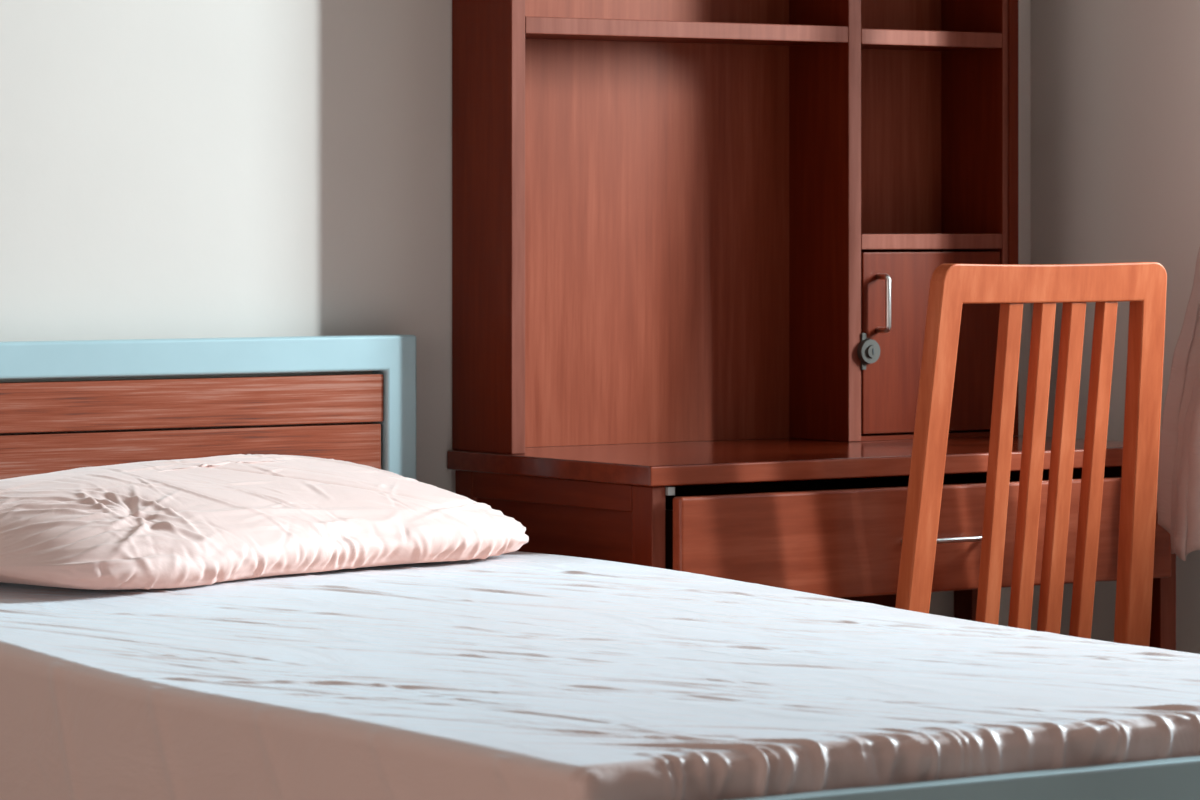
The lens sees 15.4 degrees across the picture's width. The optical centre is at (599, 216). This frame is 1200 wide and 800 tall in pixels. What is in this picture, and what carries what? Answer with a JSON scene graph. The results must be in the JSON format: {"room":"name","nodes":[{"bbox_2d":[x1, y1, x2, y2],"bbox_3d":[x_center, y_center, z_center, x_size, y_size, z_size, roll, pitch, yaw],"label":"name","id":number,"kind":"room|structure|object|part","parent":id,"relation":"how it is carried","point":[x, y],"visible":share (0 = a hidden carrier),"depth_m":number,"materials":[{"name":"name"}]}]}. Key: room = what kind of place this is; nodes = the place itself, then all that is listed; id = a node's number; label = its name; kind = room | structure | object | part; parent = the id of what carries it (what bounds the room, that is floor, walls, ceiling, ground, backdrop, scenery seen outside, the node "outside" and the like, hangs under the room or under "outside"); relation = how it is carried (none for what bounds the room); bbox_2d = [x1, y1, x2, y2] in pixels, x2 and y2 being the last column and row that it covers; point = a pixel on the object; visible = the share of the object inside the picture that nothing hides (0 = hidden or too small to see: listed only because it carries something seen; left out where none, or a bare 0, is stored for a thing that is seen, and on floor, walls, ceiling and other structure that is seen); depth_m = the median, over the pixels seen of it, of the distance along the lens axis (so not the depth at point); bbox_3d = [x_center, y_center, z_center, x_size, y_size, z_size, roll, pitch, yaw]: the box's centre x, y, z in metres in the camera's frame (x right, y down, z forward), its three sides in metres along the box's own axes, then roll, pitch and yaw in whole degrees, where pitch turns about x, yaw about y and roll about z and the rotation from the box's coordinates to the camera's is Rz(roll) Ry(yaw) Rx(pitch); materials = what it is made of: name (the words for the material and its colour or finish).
{"room":"bedroom","nodes":[
{"label":"bedroom","id":0,"kind":"room"},
{"bbox_2d":[0,0,1030,629],"bbox_3d":[-1.564,-0.281,5.204,5.569,2.700,0.100,0,0,-35],"label":"wall","id":1,"kind":"structure","parent":0,"point":[169,169],"depth_m":5.90,"materials":[{"name":"paint"}]},
{"bbox_2d":[1031,0,1199,653],"bbox_3d":[2.446,-0.281,4.228,0.120,2.700,6.100,0,0,-35],"label":"wall","id":2,"kind":"structure","parent":0,"point":[1115,84],"depth_m":6.54,"materials":[{"name":"paint"}]},
{"bbox_3d":[1.369,-1.266,5.597,0.074,0.020,1.780,0,0,-35],"label":"curtain rod","id":3,"kind":"object","parent":2,"relation":"attached to","visible":0},
{"bbox_2d":[1157,247,1199,560],"bbox_3d":[0.868,-0.390,6.159,0.177,1.723,0.122,0,0,-35],"label":"curtain","id":4,"kind":"object","parent":3,"relation":"hanging from","point":[1178,486],"visible":1,"depth_m":6.16,"materials":[{"name":"fabric"}]},
{"bbox_3d":[0.214,1.119,2.665,5.569,0.100,6.300,0,0,-35],"label":"floor","id":5,"kind":"structure","parent":0,"visible":0},
{"bbox_2d":[0,334,1199,799],"bbox_3d":[-0.127,0.614,4.877,1.120,0.910,2.036,0,0,-35],"label":"bed","id":6,"kind":"object","parent":5,"relation":"on","point":[386,397],"visible":0.44,"depth_m":5.77,"materials":[{"name":"blue paint"}]},
{"bbox_3d":[-0.708,0.614,5.689,1.100,0.910,0.040,0,0,-35],"label":"headboard frame","id":7,"kind":"part","parent":6,"relation":"part of","materials":[{"name":"blue paint"}]},
{"bbox_2d":[0,551,1199,799],"bbox_3d":[-0.130,0.531,4.861,1.090,0.207,1.963,0,0,-35],"label":"sheet","id":8,"kind":"object","parent":6,"relation":"on","point":[515,675],"visible":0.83,"depth_m":4.42,"materials":[{"name":"white fabric"}]},
{"bbox_2d":[0,454,528,589],"bbox_3d":[-0.493,0.364,5.458,0.460,0.128,0.864,0,0,39],"label":"pillow","id":9,"kind":"object","parent":8,"relation":"on","point":[177,523],"visible":1,"depth_m":5.30,"materials":[{"name":"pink fabric"}]},
{"bbox_3d":[0.448,0.575,4.056,1.120,0.147,0.030,0,0,-35],"label":"foot rail","id":10,"kind":"part","parent":6,"relation":"part of","materials":[{"name":"blue metal"}]},
{"bbox_2d":[447,435,1175,650],"bbox_3d":[0.317,0.694,6.136,0.919,0.750,0.526,0,0,-35],"label":"desk","id":11,"kind":"object","parent":5,"relation":"on","point":[820,517],"visible":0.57,"depth_m":5.89,"materials":[{"name":"red wood"}]},
{"bbox_3d":[-0.177,0.707,6.073,0.022,0.722,0.043,0,0,-35],"label":"leg","id":12,"kind":"part","parent":11,"relation":"part of","materials":[{"name":"red wood"}]},
{"bbox_3d":[-0.057,0.667,5.902,0.022,0.642,0.373,0,0,-35],"label":"panel","id":13,"kind":"part","parent":11,"relation":"part of","materials":[{"name":"red wood"}]},
{"bbox_3d":[0.063,0.707,5.731,0.022,0.722,0.045,0,0,-35],"label":"leg","id":14,"kind":"part","parent":11,"relation":"part of","materials":[{"name":"red wood"}]},
{"bbox_2d":[452,0,1018,453],"bbox_3d":[0.210,-0.281,6.274,0.886,1.200,0.174,0,0,-35],"label":"bookcase","id":15,"kind":"object","parent":11,"relation":"on","point":[673,220],"visible":0.96,"depth_m":6.31,"materials":[{"name":"red wood"}]},
{"bbox_3d":[0.086,-0.258,6.199,0.552,0.023,0.139,0,0,-35],"label":"shelf","id":16,"kind":"part","parent":15,"relation":"part of","materials":[{"name":"red wood"}]},
{"bbox_3d":[0.374,0.191,6.314,0.008,0.052,0.004,0,0,-35],"label":"lock plate","id":17,"kind":"part","parent":15,"relation":"part of","materials":[{"name":"metal"}]},
{"bbox_3d":[0.403,0.123,6.320,0.008,0.084,0.028,0,0,-35],"label":"handle","id":18,"kind":"part","parent":15,"relation":"part of","materials":[{"name":"metal"}]},
{"bbox_3d":[0.472,0.179,6.396,0.254,0.258,0.017,0,0,-35],"label":"door","id":19,"kind":"part","parent":15,"relation":"part of","materials":[{"name":"red wood"}]},
{"bbox_3d":[0.438,0.035,6.445,0.261,0.022,0.139,0,0,-35],"label":"shelf","id":20,"kind":"part","parent":15,"relation":"part of","materials":[{"name":"red wood"}]},
{"bbox_3d":[0.438,-0.256,6.445,0.261,0.022,0.139,0,0,-35],"label":"shelf","id":21,"kind":"part","parent":15,"relation":"part of","materials":[{"name":"red wood"}]},
{"bbox_3d":[0.142,0.557,6.309,0.769,0.422,0.014,0,0,-35],"label":"panel","id":22,"kind":"part","parent":11,"relation":"part of","materials":[{"name":"red wood"}]},
{"bbox_3d":[0.444,0.430,5.948,0.844,0.142,0.020,0,0,-35],"label":"drawer","id":23,"kind":"part","parent":11,"relation":"part of","materials":[{"name":"brown wood"}]},
{"bbox_3d":[0.465,0.431,5.936,0.143,0.007,0.026,0,0,-35],"label":"handle","id":24,"kind":"part","parent":11,"relation":"part of","materials":[{"name":"metal"}]},
{"bbox_3d":[0.545,0.707,6.579,0.022,0.722,0.043,0,0,-35],"label":"leg","id":25,"kind":"part","parent":11,"relation":"part of","materials":[{"name":"red wood"}]},
{"bbox_3d":[0.664,0.427,6.408,0.022,0.162,0.373,0,0,-35],"label":"rail","id":26,"kind":"part","parent":11,"relation":"part of","materials":[{"name":"red wood"}]},
{"bbox_3d":[0.781,0.707,6.234,0.030,0.722,0.045,0,0,-35],"label":"leg","id":27,"kind":"part","parent":11,"relation":"part of","materials":[{"name":"red wood"}]},
{"bbox_2d":[895,262,1166,646],"bbox_3d":[0.467,0.565,6.042,0.474,1.008,0.463,0,0,-35],"label":"chair","id":28,"kind":"object","parent":5,"relation":"on","point":[1143,284],"visible":0.46,"depth_m":5.90,"materials":[{"name":"orange wood"}]}
]}

